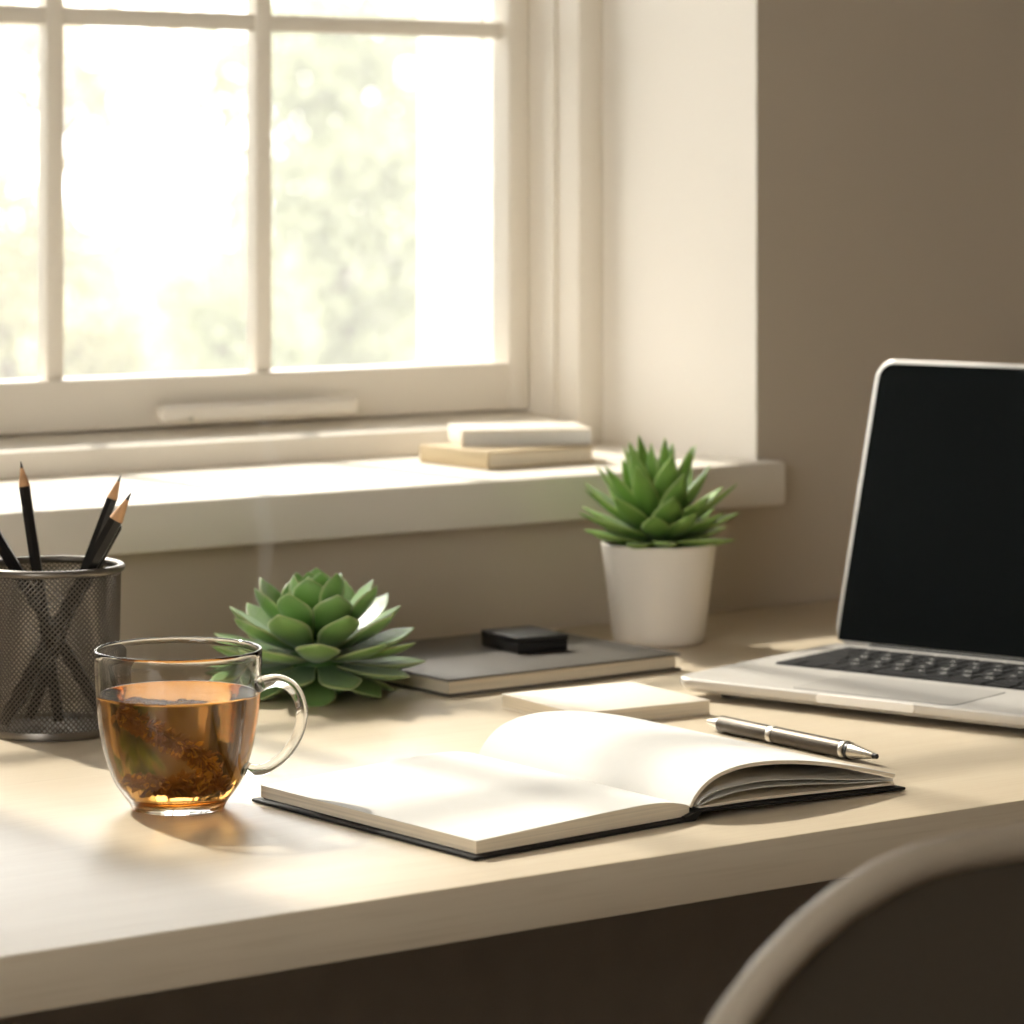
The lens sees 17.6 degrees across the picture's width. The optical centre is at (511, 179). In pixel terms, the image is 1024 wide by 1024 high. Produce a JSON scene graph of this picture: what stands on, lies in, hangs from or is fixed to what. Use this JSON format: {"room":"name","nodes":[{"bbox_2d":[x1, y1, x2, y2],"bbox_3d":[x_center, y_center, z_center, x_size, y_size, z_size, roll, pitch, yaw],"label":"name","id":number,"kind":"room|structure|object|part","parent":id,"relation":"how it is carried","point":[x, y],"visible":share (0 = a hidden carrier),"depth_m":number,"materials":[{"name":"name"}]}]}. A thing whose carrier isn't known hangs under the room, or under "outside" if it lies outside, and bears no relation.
{"room":"home office","nodes":[
{"label":"home office","id":0,"kind":"room"},
{"bbox_2d":[5,0,484,478],"bbox_3d":[-0.672,0.090,2.457,6.000,3.200,0.095,0,0,-36],"label":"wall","id":1,"kind":"structure","parent":0,"point":[451,70],"depth_m":2.90,"materials":[{"name":"white paint"}]},
{"bbox_2d":[0,0,1023,681],"bbox_3d":[-0.541,-0.210,2.276,6.000,2.600,0.300,0,0,-36],"label":"wall","id":2,"kind":"structure","parent":0,"point":[890,133],"depth_m":2.67,"materials":[{"name":"paint"}]},
{"bbox_2d":[0,0,784,558],"bbox_3d":[-0.278,-0.387,2.467,0.970,1.287,0.351,0,0,-36],"label":"window","id":3,"kind":"structure","parent":2,"relation":"in","point":[543,361],"depth_m":2.63,"materials":[{"name":"paint"}]},
{"bbox_3d":[-0.357,-0.401,2.575,0.892,1.194,0.037,0,0,-36],"label":"sash","id":4,"kind":"part","parent":3,"relation":"part of","materials":[{"name":"paint"}]},
{"bbox_3d":[-0.345,-0.404,2.559,0.952,1.253,0.124,0,0,-36],"label":"frame","id":5,"kind":"part","parent":3,"relation":"part of","materials":[{"name":"paint"}]},
{"bbox_3d":[-0.243,0.240,2.419,0.970,0.034,0.231,0,0,-36],"label":"sill","id":6,"kind":"part","parent":3,"relation":"part of","materials":[{"name":"paint"}]},
{"bbox_2d":[420,443,594,469],"bbox_3d":[-0.004,0.216,2.600,0.106,0.014,0.090,0,0,-37],"label":"book","id":7,"kind":"object","parent":3,"relation":"on","point":[451,454],"visible":0.93,"depth_m":2.57,"materials":[{"name":"beige paper"}]},
{"bbox_2d":[449,422,591,446],"bbox_3d":[0.006,0.202,2.628,0.104,0.013,0.074,0,0,-9],"label":"book","id":8,"kind":"object","parent":7,"relation":"on","point":[531,433],"visible":1,"depth_m":2.60,"materials":[{"name":"white paper"}]},
{"bbox_2d":[602,0,756,459],"bbox_3d":[-0.249,-0.404,2.427,0.952,1.253,0.201,0,0,-36],"label":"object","id":9,"kind":"structure","parent":2,"relation":"attached to","point":[679,77],"depth_m":2.71,"materials":[{"name":"white paint"}]},
{"bbox_2d":[601,540,715,647],"bbox_3d":[0.108,0.303,2.428,0.085,0.073,0.085,0,0,-36],"label":"pot","id":10,"kind":"object","parent":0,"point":[658,591],"depth_m":2.40,"materials":[{"name":"white ceramic"}]},
{"bbox_3d":[0.769,1.150,0.472,5.900,0.120,4.760,0,0,-36],"label":"floor","id":11,"kind":"structure","parent":0,"visible":0},
{"bbox_2d":[0,600,1023,1023],"bbox_3d":[-0.001,0.715,2.043,2.300,0.750,0.707,0,0,-36],"label":"desk","id":12,"kind":"object","parent":11,"relation":"on","point":[246,911],"visible":0.42,"depth_m":1.76,"materials":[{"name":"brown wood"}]},
{"bbox_2d":[0,555,124,741],"bbox_3d":[-0.284,0.288,2.036,0.090,0.103,0.090,0,0,-36],"label":"pencil cup","id":13,"kind":"object","parent":12,"relation":"on","point":[42,727],"visible":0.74,"depth_m":2.00,"materials":[{"name":"metal"}]},
{"bbox_2d":[19,461,64,721],"bbox_3d":[-0.290,0.254,2.035,0.028,0.160,0.007,0,0,0],"label":"pencil","id":14,"kind":"object","parent":13,"relation":"in","point":[24,486],"visible":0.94,"depth_m":2.03,"materials":[{"name":"black paint"}]},
{"bbox_2d":[0,531,96,714],"bbox_3d":[-0.298,0.259,2.054,0.092,0.150,0.008,0,0,-1],"label":"pencil","id":15,"kind":"object","parent":13,"relation":"in","point":[9,558],"visible":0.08,"depth_m":2.05,"materials":[{"name":"black paint"}]},
{"bbox_2d":[0,492,131,726],"bbox_3d":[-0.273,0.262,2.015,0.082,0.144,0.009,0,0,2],"label":"pencil","id":16,"kind":"object","parent":13,"relation":"in","point":[116,518],"visible":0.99,"depth_m":2.01,"materials":[{"name":"black paint"}]},
{"bbox_2d":[25,475,120,718],"bbox_3d":[-0.272,0.259,2.046,0.059,0.151,0.007,0,0,-2],"label":"pencil","id":17,"kind":"object","parent":13,"relation":"in","point":[112,497],"visible":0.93,"depth_m":2.04,"materials":[{"name":"black paint"}]},
{"bbox_2d":[93,637,307,815],"bbox_3d":[-0.176,0.296,1.786,0.099,0.086,0.097,0,0,-36],"label":"glass mug","id":18,"kind":"object","parent":12,"relation":"on","point":[177,717],"visible":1,"depth_m":1.75,"materials":[{"name":"clear glass"}]},
{"bbox_3d":[-0.128,0.294,1.779,0.037,0.056,0.015,0,0,9],"label":"handle","id":19,"kind":"part","parent":18,"relation":"part of","materials":[{"name":"clear glass"}]},
{"bbox_2d":[214,567,425,706],"bbox_3d":[-0.129,0.300,2.182,0.140,0.084,0.135,0,0,19],"label":"succulent","id":20,"kind":"object","parent":12,"relation":"on","point":[317,633],"visible":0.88,"depth_m":2.16,"materials":[{"name":"green plant"}]},
{"bbox_3d":[-0.130,0.310,2.183,0.046,0.057,0.046,0,0,-36],"label":"stem","id":21,"kind":"part","parent":20,"relation":"part of","materials":[{"name":"green plant"}]},
{"bbox_3d":[-0.172,0.519,2.279,2.059,0.302,0.030,0,0,-36],"label":"panel","id":22,"kind":"part","parent":12,"relation":"part of","materials":[{"name":"brown wood"}]},
{"bbox_2d":[378,632,680,696],"bbox_3d":[-0.013,0.334,2.294,0.201,0.012,0.166,0,0,-38],"label":"book","id":23,"kind":"object","parent":12,"relation":"on","point":[459,665],"visible":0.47,"depth_m":2.25,"materials":[{"name":"grey paper"}]},
{"bbox_2d":[481,626,567,653],"bbox_3d":[0.009,0.322,2.314,0.041,0.011,0.051,0,0,-31],"label":"box","id":24,"kind":"object","parent":23,"relation":"on","point":[521,639],"visible":1,"depth_m":2.30,"materials":[{"name":"black plastic"}]},
{"bbox_3d":[0.009,0.319,2.314,0.041,0.004,0.051,0,0,-31],"label":"box lid","id":25,"kind":"part","parent":24,"relation":"part of","materials":[{"name":"black plastic"}]},
{"bbox_2d":[252,711,905,860],"bbox_3d":[0.038,0.326,1.820,0.312,0.028,0.214,0,0,-36],"label":"notebook","id":26,"kind":"object","parent":12,"relation":"on","point":[540,780],"visible":1,"depth_m":1.79,"materials":[{"name":"white paper"}]},
{"bbox_2d":[502,681,709,720],"bbox_3d":[0.060,0.335,2.111,0.100,0.009,0.091,0,0,-32],"label":"notepad","id":27,"kind":"object","parent":12,"relation":"on","point":[629,699],"visible":0.78,"depth_m":2.10,"materials":[{"name":"beige paper"}]},
{"bbox_2d":[579,435,739,647],"bbox_3d":[0.105,0.264,2.429,0.125,0.151,0.118,0,0,-36],"label":"potted succulent","id":28,"kind":"object","parent":12,"relation":"on","point":[658,561],"visible":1,"depth_m":2.40,"materials":[{"name":"green plant"}]},
{"bbox_2d":[706,716,878,759],"bbox_3d":[0.167,0.335,1.978,0.011,0.011,0.156,0,0,-36],"label":"pen","id":29,"kind":"object","parent":12,"relation":"on","point":[771,734],"visible":1,"depth_m":1.97,"materials":[{"name":"metal"}]},
{"bbox_2d":[680,359,1023,728],"bbox_3d":[0.302,0.234,2.183,0.296,0.211,0.265,0,0,38],"label":"laptop","id":30,"kind":"object","parent":12,"relation":"on","point":[930,620],"visible":1,"depth_m":2.29,"materials":[{"name":"silver metal"}]},
{"bbox_3d":[0.363,0.228,2.263,0.296,0.199,0.064,0,0,38],"label":"lid","id":31,"kind":"part","parent":30,"relation":"part of","materials":[{"name":"silver metal"}]},
{"bbox_2d":[708,823,1023,1023],"bbox_3d":[0.084,0.666,1.421,0.438,0.854,0.450,0,0,-36],"label":"chair","id":32,"kind":"object","parent":11,"relation":"on","point":[931,931],"visible":1,"depth_m":1.19,"materials":[{"name":"beige fabric"}]},
{"bbox_3d":[0.211,0.458,1.247,0.415,0.414,0.011,0,0,-36],"label":"backrest","id":33,"kind":"part","parent":32,"relation":"part of","materials":[{"name":"beige fabric"}]},
{"label":"outside","id":34,"kind":"structure","parent":0,"visible":0},
{"bbox_2d":[8,246,417,373],"bbox_3d":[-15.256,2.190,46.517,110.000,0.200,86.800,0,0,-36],"label":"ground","id":35,"kind":"structure","parent":34,"point":[161,253],"depth_m":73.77,"materials":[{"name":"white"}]},
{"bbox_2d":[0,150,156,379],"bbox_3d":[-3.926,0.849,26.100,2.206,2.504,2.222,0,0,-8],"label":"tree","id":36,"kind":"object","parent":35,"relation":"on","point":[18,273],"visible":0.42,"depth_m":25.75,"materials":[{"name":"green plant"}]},
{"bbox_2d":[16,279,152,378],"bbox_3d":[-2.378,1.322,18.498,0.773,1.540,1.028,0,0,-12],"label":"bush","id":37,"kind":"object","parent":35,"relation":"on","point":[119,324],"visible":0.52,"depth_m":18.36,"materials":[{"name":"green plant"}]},
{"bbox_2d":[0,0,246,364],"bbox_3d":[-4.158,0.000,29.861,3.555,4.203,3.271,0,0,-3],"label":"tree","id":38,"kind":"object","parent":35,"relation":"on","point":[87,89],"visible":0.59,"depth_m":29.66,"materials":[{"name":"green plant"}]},
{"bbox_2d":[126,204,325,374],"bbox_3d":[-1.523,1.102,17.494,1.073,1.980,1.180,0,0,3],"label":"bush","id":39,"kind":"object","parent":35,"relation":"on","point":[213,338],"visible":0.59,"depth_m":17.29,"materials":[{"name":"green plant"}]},
{"bbox_2d":[181,0,417,367],"bbox_3d":[-1.212,0.146,22.974,2.412,3.903,2.706,0,0,-36],"label":"tree","id":40,"kind":"object","parent":35,"relation":"on","point":[364,159],"visible":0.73,"depth_m":22.42,"materials":[{"name":"green plant"}]}
]}

